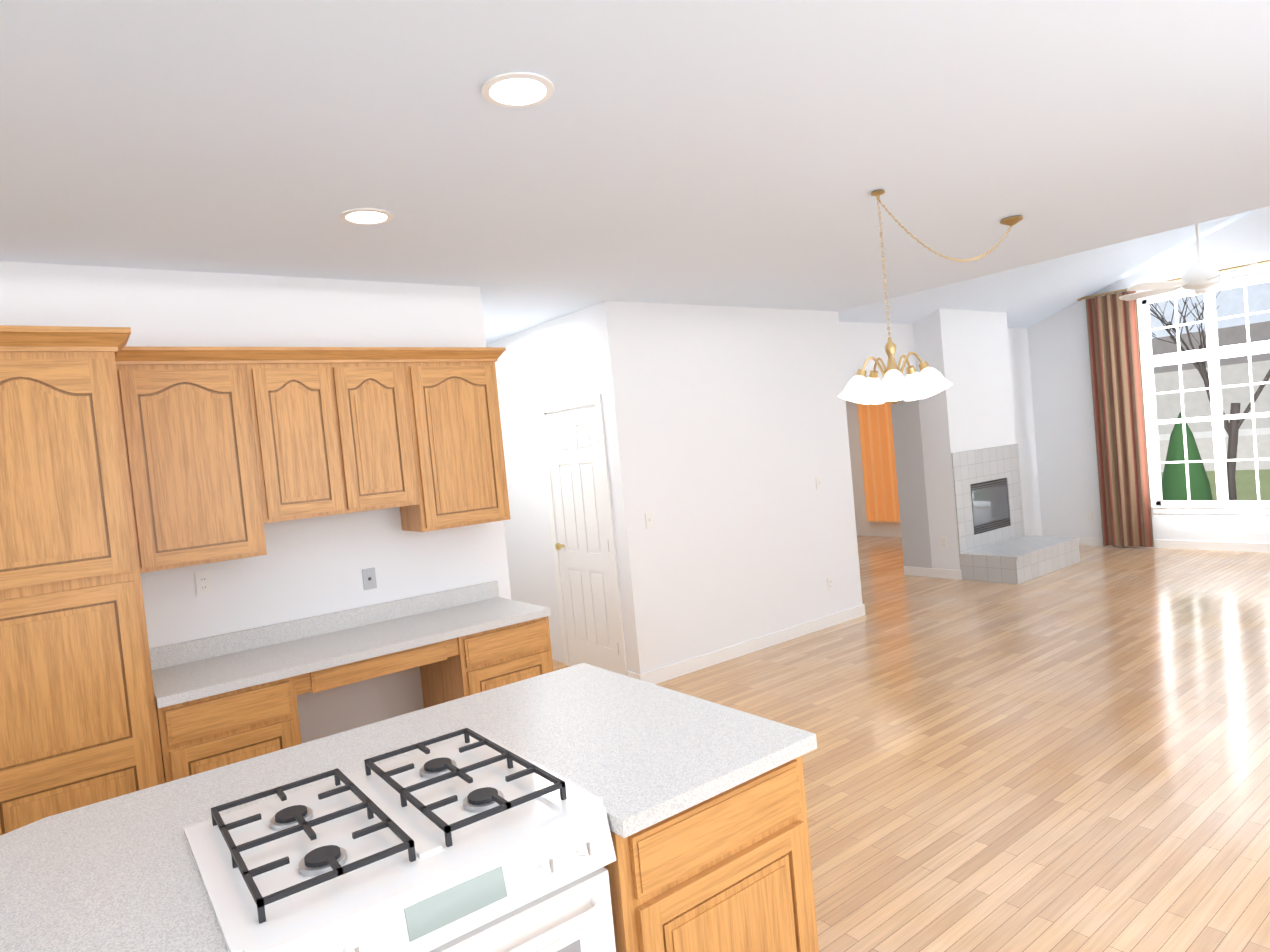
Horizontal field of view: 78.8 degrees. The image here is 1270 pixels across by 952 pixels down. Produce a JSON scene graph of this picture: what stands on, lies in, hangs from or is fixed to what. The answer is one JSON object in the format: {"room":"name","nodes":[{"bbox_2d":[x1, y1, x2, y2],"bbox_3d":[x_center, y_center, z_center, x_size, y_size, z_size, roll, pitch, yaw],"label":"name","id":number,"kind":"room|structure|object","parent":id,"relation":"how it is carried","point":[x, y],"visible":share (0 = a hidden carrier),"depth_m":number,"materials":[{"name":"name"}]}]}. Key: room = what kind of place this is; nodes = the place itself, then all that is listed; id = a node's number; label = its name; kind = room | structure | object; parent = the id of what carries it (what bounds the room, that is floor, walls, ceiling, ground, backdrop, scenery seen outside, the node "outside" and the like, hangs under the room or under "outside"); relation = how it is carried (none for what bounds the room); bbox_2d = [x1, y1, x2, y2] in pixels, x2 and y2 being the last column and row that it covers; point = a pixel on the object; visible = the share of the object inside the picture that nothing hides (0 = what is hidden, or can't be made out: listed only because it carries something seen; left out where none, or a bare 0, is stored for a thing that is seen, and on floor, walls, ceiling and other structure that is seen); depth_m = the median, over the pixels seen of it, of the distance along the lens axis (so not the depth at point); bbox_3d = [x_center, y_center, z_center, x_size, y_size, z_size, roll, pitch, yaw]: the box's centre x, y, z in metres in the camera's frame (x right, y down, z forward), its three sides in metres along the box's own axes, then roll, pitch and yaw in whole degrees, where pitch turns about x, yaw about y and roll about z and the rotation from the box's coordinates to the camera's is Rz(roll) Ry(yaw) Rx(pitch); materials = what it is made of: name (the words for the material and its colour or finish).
{"room":"kitchen","nodes":[
{"label":"kitchen","id":0,"kind":"room"},
{"bbox_2d":[0,261,510,742],"bbox_3d":[-1.879,0.369,4.053,2.580,2.810,0.120,-7,3,-37],"label":"wall","id":1,"kind":"structure","parent":0,"point":[307,567],"depth_m":4.08,"materials":[{"name":"white paint"}]},
{"bbox_2d":[116,337,267,572],"bbox_3d":[-2.096,-0.097,3.625,0.527,1.008,0.327,-7,3,-37],"label":"upper cabinet","id":2,"kind":"object","parent":1,"relation":"attached to","point":[193,433],"depth_m":3.50,"materials":[{"name":"brown wood"}]},
{"bbox_2d":[194,571,212,595],"bbox_3d":[-2.115,0.526,3.790,0.070,0.115,0.008,-7,3,-37],"label":"outlet","id":3,"kind":"object","parent":1,"relation":"attached to","point":[203,583],"visible":1,"depth_m":3.79,"materials":[{"name":"white plastic"}]},
{"bbox_2d":[248,347,363,522],"bbox_3d":[-1.712,-0.206,3.914,0.452,0.832,0.327,-7,3,-37],"label":"upper cabinet","id":4,"kind":"object","parent":1,"relation":"attached to","point":[306,422],"depth_m":3.79,"materials":[{"name":"brown wood"}]},
{"bbox_2d":[156,581,498,668],"bbox_3d":[-1.575,0.779,4.175,1.848,0.100,0.020,-7,3,-37],"label":"backsplash","id":5,"kind":"structure","parent":1,"relation":"attached to","point":[216,646],"depth_m":4.08,"materials":[{"name":"white stone"}]},
{"bbox_2d":[362,567,376,589],"bbox_3d":[-1.466,0.568,4.271,0.070,0.115,0.009,-7,3,-37],"label":"wall jack","id":6,"kind":"object","parent":1,"relation":"attached to","point":[369,577],"visible":1,"depth_m":4.27,"materials":[{"name":"grey plastic"}]},
{"bbox_2d":[348,347,423,510],"bbox_3d":[-1.459,-0.236,4.104,0.451,0.832,0.327,-7,3,-37],"label":"upper cabinet","id":7,"kind":"object","parent":1,"relation":"attached to","point":[385,412],"depth_m":4.02,"materials":[{"name":"brown wood"}]},
{"bbox_2d":[400,347,509,531],"bbox_3d":[-1.060,-0.209,4.400,0.529,0.982,0.327,-7,3,-37],"label":"upper cabinet","id":8,"kind":"object","parent":1,"relation":"attached to","point":[455,391],"depth_m":4.26,"materials":[{"name":"brown wood"}]},
{"bbox_2d":[486,301,652,673],"bbox_3d":[-0.721,0.170,6.531,0.120,2.810,2.300,-7,3,-37],"label":"wall","id":9,"kind":"structure","parent":0,"point":[529,550],"depth_m":6.14,"materials":[{"name":"white paint"}]},
{"bbox_2d":[539,394,626,675],"bbox_3d":[-0.394,0.482,6.084,0.192,2.160,0.890,-7,3,-37],"label":"door","id":10,"kind":"structure","parent":9,"relation":"attached to","point":[581,520],"depth_m":6.05,"materials":[{"name":"white wood"}]},
{"bbox_2d":[627,671,641,679],"bbox_3d":[-0.002,1.495,5.673,0.013,0.100,0.163,-7,3,-37],"label":"baseboard","id":11,"kind":"structure","parent":9,"relation":"attached to","point":[634,675],"depth_m":5.66,"materials":[{"name":"white wood"}]},
{"bbox_2d":[0,0,1269,343],"bbox_3d":[-1.470,-1.111,3.209,9.990,0.120,9.040,-7,3,-37],"label":"ceiling","id":12,"kind":"structure","parent":0,"point":[730,152],"depth_m":2.69,"materials":[{"name":"white paint"}]},
{"bbox_2d":[340,208,392,224],"bbox_3d":[-1.118,-1.080,3.221,0.210,0.008,0.210,-7,3,-37],"label":"recessed light","id":13,"kind":"object","parent":12,"relation":"in","point":[366,216],"visible":0.96,"depth_m":3.21,"materials":[{"name":"white"}]},
{"bbox_2d":[481,72,553,107],"bbox_3d":[-0.340,-1.117,2.243,0.210,0.008,0.210,-7,3,-37],"label":"recessed light","id":14,"kind":"object","parent":12,"relation":"in","point":[517,89],"visible":1,"depth_m":2.23,"materials":[{"name":"white"}]},
{"bbox_2d":[838,190,1022,404],"bbox_3d":[1.573,-0.868,3.871,1.494,0.979,0.500,-7,3,-37],"label":"chandelier","id":15,"kind":"object","parent":12,"relation":"hanging from","point":[896,386],"visible":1,"depth_m":3.54,"materials":[{"name":"white glass"}]},
{"bbox_2d":[619,301,862,669],"bbox_3d":[0.965,0.015,6.433,2.480,2.810,0.120,-7,3,-37],"label":"wall","id":16,"kind":"structure","parent":0,"point":[739,429],"depth_m":6.25,"materials":[{"name":"white paint"}]},
{"bbox_2d":[645,512,653,528],"bbox_3d":[0.109,0.328,5.699,0.070,0.115,0.016,-7,3,-37],"label":"light switch","id":17,"kind":"object","parent":16,"relation":"attached to","point":[649,520],"visible":1,"depth_m":5.70,"materials":[{"name":"white plastic"}]},
{"bbox_2d":[640,605,864,683],"bbox_3d":[1.084,1.367,6.393,2.600,0.100,0.013,-7,3,-37],"label":"baseboard","id":18,"kind":"structure","parent":16,"relation":"attached to","point":[663,674],"depth_m":6.26,"materials":[{"name":"white wood"}]},
{"bbox_2d":[816,476,821,489],"bbox_3d":[1.631,0.063,6.841,0.070,0.115,0.016,-7,3,-37],"label":"light switch","id":19,"kind":"object","parent":16,"relation":"attached to","point":[818,484],"visible":1,"depth_m":6.84,"materials":[{"name":"white plastic"}]},
{"bbox_2d":[827,577,833,590],"bbox_3d":[1.746,0.965,6.901,0.070,0.115,0.008,-7,3,-37],"label":"outlet","id":20,"kind":"object","parent":16,"relation":"attached to","point":[830,583],"visible":1,"depth_m":6.90,"materials":[{"name":"white plastic"}]},
{"bbox_2d":[553,535,1269,951],"bbox_3d":[0.331,1.587,5.053,14.500,0.100,10.050,-7,3,-37],"label":"floor","id":21,"kind":"structure","parent":0,"point":[1073,757],"depth_m":3.97,"materials":[{"name":"brown wood"}]},
{"bbox_2d":[0,325,169,835],"bbox_3d":[-2.397,0.651,3.188,0.608,2.408,0.628,-7,3,-37],"label":"tall cabinet","id":22,"kind":"object","parent":21,"relation":"on","point":[122,465],"depth_m":2.97,"materials":[{"name":"brown wood"}]},
{"bbox_2d":[160,677,301,780],"bbox_3d":[-1.872,1.359,3.561,0.528,0.874,0.618,-7,3,-37],"label":"base cabinet","id":23,"kind":"object","parent":21,"relation":"on","point":[209,733],"depth_m":3.30,"materials":[{"name":"brown wood"}]},
{"bbox_2d":[156,597,550,708],"bbox_3d":[-1.385,0.840,3.932,1.848,0.040,0.632,-7,3,-37],"label":"countertop","id":24,"kind":"structure","parent":23,"relation":"on","point":[213,676],"depth_m":3.75,"materials":[{"name":"white stone"}]},
{"bbox_2d":[416,617,553,707],"bbox_3d":[-0.822,1.232,4.348,0.530,0.874,0.618,-7,3,-37],"label":"base cabinet","id":25,"kind":"object","parent":21,"relation":"on","point":[465,666],"depth_m":4.08,"materials":[{"name":"brown wood"}]},
{"bbox_2d":[196,743,818,951],"bbox_3d":[-0.561,1.301,1.760,2.197,0.874,0.940,-7,3,-37],"label":"kitchen island","id":26,"kind":"object","parent":21,"relation":"on","point":[583,807],"depth_m":1.75,"materials":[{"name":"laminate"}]},
{"bbox_2d":[0,781,239,951],"bbox_3d":[-1.315,0.925,1.417,0.934,0.041,1.308,-7,3,-37],"label":"island countertop","id":27,"kind":"structure","parent":26,"relation":"on","point":[127,872],"depth_m":1.66,"materials":[{"name":"white stone"}]},
{"bbox_2d":[172,709,479,842],"bbox_3d":[-0.899,0.855,2.271,0.760,0.041,0.440,-7,3,-37],"label":"island countertop","id":28,"kind":"structure","parent":26,"relation":"on","point":[221,800],"depth_m":2.17,"materials":[{"name":"white stone"}]},
{"bbox_2d":[183,727,637,951],"bbox_3d":[-0.520,1.236,1.825,0.784,0.951,0.768,-7,3,-37],"label":"range","id":29,"kind":"object","parent":26,"relation":"in","point":[469,843],"depth_m":1.68,"materials":[{"name":"white metal"}]},
{"bbox_2d":[424,663,816,830],"bbox_3d":[-0.114,0.776,2.400,0.660,0.041,1.175,-7,3,-37],"label":"island countertop","id":30,"kind":"structure","parent":26,"relation":"on","point":[628,751],"depth_m":2.20,"materials":[{"name":"white stone"}]},
{"bbox_2d":[951,444,1079,583],"bbox_3d":[4.202,0.360,8.485,1.399,1.370,0.633,-7,3,-37],"label":"fireplace","id":31,"kind":"object","parent":21,"relation":"on","point":[996,544],"visible":0.98,"depth_m":8.52,"materials":[{"name":"grey tile"}]},
{"bbox_2d":[839,322,1042,558],"bbox_3d":[3.578,-0.352,9.077,3.850,2.860,0.360,-7,3,-37],"label":"wall","id":32,"kind":"structure","parent":0,"point":[1022,392],"depth_m":9.81,"materials":[{"name":"white paint"}]},
{"bbox_2d":[891,399,931,567],"bbox_3d":[3.109,0.037,8.716,0.003,2.000,0.358,-7,3,-37],"label":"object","id":33,"kind":"structure","parent":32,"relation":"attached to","point":[910,474],"depth_m":8.71,"materials":[{"name":"grey paint"}]},
{"bbox_2d":[913,309,1015,569],"bbox_3d":[3.840,-0.403,8.844,1.400,2.930,0.330,-7,3,-37],"label":"wall","id":34,"kind":"structure","parent":0,"point":[966,353],"depth_m":8.50,"materials":[{"name":"white paint"}]},
{"bbox_2d":[903,566,961,579],"bbox_3d":[3.306,1.078,8.613,0.013,0.100,0.703,-7,3,-37],"label":"baseboard","id":35,"kind":"structure","parent":34,"relation":"attached to","point":[947,573],"depth_m":8.59,"materials":[{"name":"white wood"}]},
{"bbox_2d":[838,209,1256,327],"bbox_3d":[4.991,-2.056,6.471,4.620,1.365,6.500,-7,3,-37],"label":"ceiling","id":36,"kind":"structure","parent":0,"point":[1027,296],"depth_m":8.25,"materials":[{"name":"white paint"}]},
{"bbox_2d":[1119,223,1269,300],"bbox_3d":[4.820,-2.085,6.651,1.289,1.052,1.295,-7,3,-37],"label":"ceiling fan","id":37,"kind":"object","parent":36,"relation":"hanging from","point":[1199,277],"visible":0.77,"depth_m":6.57,"materials":[{"name":"white"}]},
{"bbox_2d":[845,206,1269,542],"bbox_3d":[5.842,-1.004,9.276,0.120,3.720,10.040,-7,3,-37],"label":"wall","id":38,"kind":"structure","parent":0,"point":[1060,371],"depth_m":9.61,"materials":[{"name":"white paint"}]},
{"bbox_2d":[857,401,899,521],"bbox_3d":[4.050,-0.330,11.537,0.072,2.050,1.600,-7,3,-37],"label":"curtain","id":39,"kind":"object","parent":38,"relation":"hanging from","point":[878,462],"visible":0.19,"depth_m":11.94,"materials":[{"name":"orange wood"}]},
{"bbox_2d":[1058,536,1269,552],"bbox_3d":[7.114,0.751,7.751,0.013,0.100,5.930,-7,3,-37],"label":"baseboard","id":40,"kind":"structure","parent":38,"relation":"attached to","point":[1216,546],"depth_m":8.72,"materials":[{"name":"white wood"}]},
{"bbox_2d":[1077,260,1269,546],"bbox_3d":[6.322,-0.703,8.464,0.138,3.050,2.600,-7,3,-37],"label":"curtain","id":41,"kind":"object","parent":38,"relation":"attached to","point":[1119,412],"visible":0.88,"depth_m":9.17,"materials":[{"name":"brown fabric"}]},
{"bbox_2d":[1142,276,1269,514],"bbox_3d":[6.395,-0.822,8.516,0.120,2.490,1.350,-7,3,-37],"label":"window","id":42,"kind":"structure","parent":38,"relation":"in","point":[1213,353],"depth_m":8.54,"materials":[{"name":"white wood"}]},
{"label":"outside","id":43,"kind":"structure","parent":0,"visible":0},
{"bbox_2d":[1149,282,1269,499],"bbox_3d":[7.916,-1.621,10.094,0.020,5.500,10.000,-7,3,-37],"label":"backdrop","id":44,"kind":"structure","parent":43,"point":[1231,331],"depth_m":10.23,"materials":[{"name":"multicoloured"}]},
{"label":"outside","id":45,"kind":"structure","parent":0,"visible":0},
{"bbox_2d":[1149,292,1269,499],"bbox_3d":[7.821,-1.105,9.399,0.979,4.144,3.359,-7,3,-37],"label":"tree","id":46,"kind":"object","parent":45,"point":[1174,484],"visible":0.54,"depth_m":9.98,"materials":[{"name":"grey plant"}]}
]}

